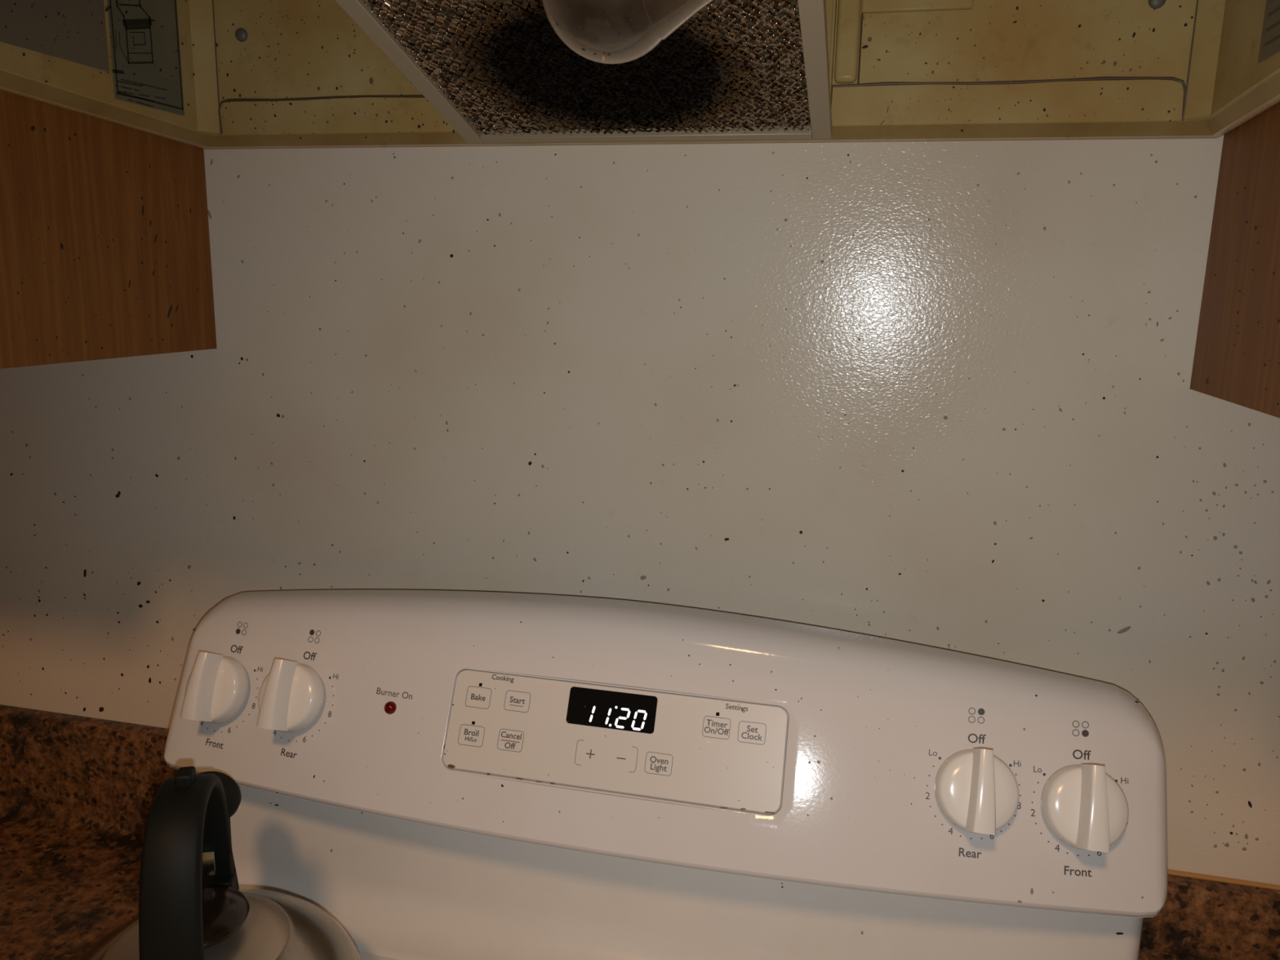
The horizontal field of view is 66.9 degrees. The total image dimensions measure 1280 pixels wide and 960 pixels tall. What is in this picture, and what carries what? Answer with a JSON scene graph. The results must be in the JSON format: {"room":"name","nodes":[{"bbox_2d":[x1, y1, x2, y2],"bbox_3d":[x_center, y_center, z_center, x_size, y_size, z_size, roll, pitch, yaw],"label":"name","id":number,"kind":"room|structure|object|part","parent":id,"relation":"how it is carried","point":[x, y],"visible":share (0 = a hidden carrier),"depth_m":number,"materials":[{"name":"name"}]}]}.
{"room":"kitchen","nodes":[
{"label":"kitchen","id":0,"kind":"room"},
{"bbox_2d":[0,135,1279,884],"bbox_3d":[0.015,0.028,0.823,3.200,2.502,0.100,4,12,13],"label":"wall","id":1,"kind":"structure","parent":0,"point":[937,394],"depth_m":0.74,"materials":[{"name":"paint"}]},
{"bbox_2d":[0,89,217,368],"bbox_3d":[-0.689,-0.478,0.655,0.600,0.773,0.354,4,12,13],"label":"upper cabinet","id":2,"kind":"object","parent":1,"relation":"attached to","point":[105,250],"visible":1,"depth_m":0.70,"materials":[{"name":"brown wood"}]},
{"bbox_2d":[0,0,1279,149],"bbox_3d":[-0.045,-0.280,0.470,0.758,0.160,0.480,4,12,13],"label":"range hood","id":3,"kind":"object","parent":1,"relation":"attached to","point":[206,74],"visible":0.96,"depth_m":0.65,"materials":[{"name":"metal"}]},
{"bbox_2d":[105,0,183,110],"bbox_3d":[-0.360,-0.340,0.700,0.001,0.133,0.073,4,12,13],"label":"print","id":4,"kind":"object","parent":3,"relation":"attached to","point":[135,24],"depth_m":0.70},
{"bbox_2d":[334,0,832,142],"bbox_3d":[-0.022,-0.251,0.578,0.263,0.065,0.209,4,12,13],"label":"grease filter","id":5,"kind":"object","parent":3,"relation":"attached to","point":[496,71],"visible":0.91,"depth_m":0.59,"materials":[{"name":"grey metal"}]},
{"bbox_2d":[542,0,713,64],"bbox_3d":[0.012,-0.217,0.426,0.114,0.064,0.062,4,12,13],"label":"light bulb","id":6,"kind":"object","parent":3,"relation":"attached to","point":[611,32],"visible":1,"depth_m":0.42,"materials":[{"name":"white glass"}]},
{"bbox_3d":[0.131,-0.315,0.651,0.002,0.145,0.016,4,12,13],"label":"filter rail","id":7,"kind":"part","parent":3,"relation":"part of","materials":[{"name":"metal"}]},
{"bbox_3d":[0.184,-0.347,0.636,0.071,0.074,0.008,4,12,13],"label":"mounting plate","id":8,"kind":"part","parent":3,"relation":"part of","materials":[{"name":"metal"}]},
{"bbox_2d":[1263,0,1279,46],"bbox_3d":[0.320,-0.267,0.439,0.001,0.100,0.156,4,12,13],"label":"print","id":9,"kind":"object","parent":3,"relation":"attached to","point":[1278,7],"depth_m":0.51},
{"bbox_2d":[1167,869,1279,890],"bbox_3d":[0.744,0.318,0.648,0.766,0.004,0.004,4,12,13],"label":"trim","id":10,"kind":"structure","parent":1,"relation":"attached to","point":[1171,872],"depth_m":0.72,"materials":[{"name":"brown"}]},
{"bbox_2d":[1189,102,1279,417],"bbox_3d":[0.636,-0.387,0.351,0.600,0.773,0.354,4,12,13],"label":"upper cabinet","id":11,"kind":"object","parent":1,"relation":"attached to","point":[1237,358],"visible":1,"depth_m":0.58,"materials":[{"name":"brown wood"}]},
{"bbox_3d":[-0.290,1.506,-0.066,3.200,0.050,2.500,4,12,13],"label":"floor","id":12,"kind":"structure","parent":0,"visible":0},
{"bbox_2d":[164,589,1168,959],"bbox_3d":[-0.097,0.744,0.545,0.759,1.206,0.697,4,12,13],"label":"range","id":13,"kind":"object","parent":12,"relation":"on","point":[442,775],"visible":0.99,"depth_m":0.71,"materials":[{"name":"white metal"}]},
{"bbox_3d":[-0.341,0.169,0.784,0.053,0.051,0.039,4,12,13],"label":"control knob","id":14,"kind":"part","parent":13,"relation":"part of","materials":[{"name":"plastic"}]},
{"bbox_2d":[76,766,360,959],"bbox_3d":[-0.291,0.284,0.636,0.207,0.202,0.207,4,12,13],"label":"kettle","id":15,"kind":"object","parent":13,"relation":"on","point":[193,905],"visible":1,"depth_m":0.62,"materials":[{"name":"silver metal"}]},
{"bbox_3d":[-0.289,0.192,0.617,0.010,0.015,0.014,-1,12,-13],"label":"trigger lever","id":16,"kind":"part","parent":15,"relation":"part of","materials":[{"name":"black plastic"}]},
{"bbox_3d":[-0.288,0.247,0.622,0.036,0.111,0.123,-1,12,-11],"label":"handle","id":17,"kind":"part","parent":15,"relation":"part of","materials":[{"name":"black plastic"}]},
{"bbox_3d":[-0.292,0.304,0.640,0.114,0.012,0.114,4,12,13],"label":"lid","id":18,"kind":"part","parent":15,"relation":"part of","materials":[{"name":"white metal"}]},
{"bbox_3d":[-0.291,0.291,0.637,0.065,0.021,0.065,4,12,13],"label":"lid knob","id":19,"kind":"part","parent":15,"relation":"part of","materials":[{"name":"black"}]},
{"bbox_3d":[-0.310,0.279,0.702,0.040,0.084,0.044,4,12,13],"label":"spout","id":20,"kind":"part","parent":15,"relation":"part of","materials":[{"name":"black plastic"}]},
{"bbox_3d":[-0.273,0.171,0.762,0.053,0.051,0.039,4,12,13],"label":"control knob","id":21,"kind":"part","parent":13,"relation":"part of","materials":[{"name":"plastic"}]},
{"bbox_2d":[358,951,399,959],"bbox_3d":[-0.086,0.450,0.507,0.758,0.030,0.620,4,12,13],"label":"cooktop","id":22,"kind":"object","parent":13,"relation":"in","point":[363,955],"depth_m":0.77,"materials":[{"name":"ceramic"}]},
{"bbox_3d":[-0.021,0.188,0.706,0.252,0.066,0.035,4,12,13],"label":"touch panel","id":23,"kind":"part","parent":13,"relation":"part of","materials":[{"name":"plastic"}]},
{"bbox_3d":[0.225,0.207,0.647,0.053,0.051,0.039,4,12,13],"label":"control knob","id":24,"kind":"part","parent":13,"relation":"part of","materials":[{"name":"plastic"}]},
{"bbox_3d":[0.292,0.215,0.637,0.053,0.051,0.039,4,12,13],"label":"control knob","id":25,"kind":"part","parent":13,"relation":"part of","materials":[{"name":"plastic"}]},
{"bbox_3d":[-0.831,0.842,0.812,0.766,0.875,0.618,4,12,13],"label":"base cabinet","id":26,"kind":"object","parent":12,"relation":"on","visible":0},
{"bbox_2d":[0,704,177,959],"bbox_3d":[-0.823,0.347,0.699,0.766,0.140,0.644,4,12,13],"label":"countertop","id":27,"kind":"structure","parent":26,"relation":"on","point":[77,793],"depth_m":0.92,"materials":[{"name":"stone"}]},
{"bbox_3d":[0.661,0.944,0.471,0.765,0.875,0.618,4,12,13],"label":"base cabinet","id":28,"kind":"object","parent":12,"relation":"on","visible":0},
{"bbox_2d":[1137,874,1279,959],"bbox_3d":[0.668,0.449,0.357,0.766,0.140,0.644,4,12,13],"label":"countertop","id":29,"kind":"structure","parent":28,"relation":"on","point":[1198,919],"depth_m":0.71,"materials":[{"name":"stone"}]}
]}

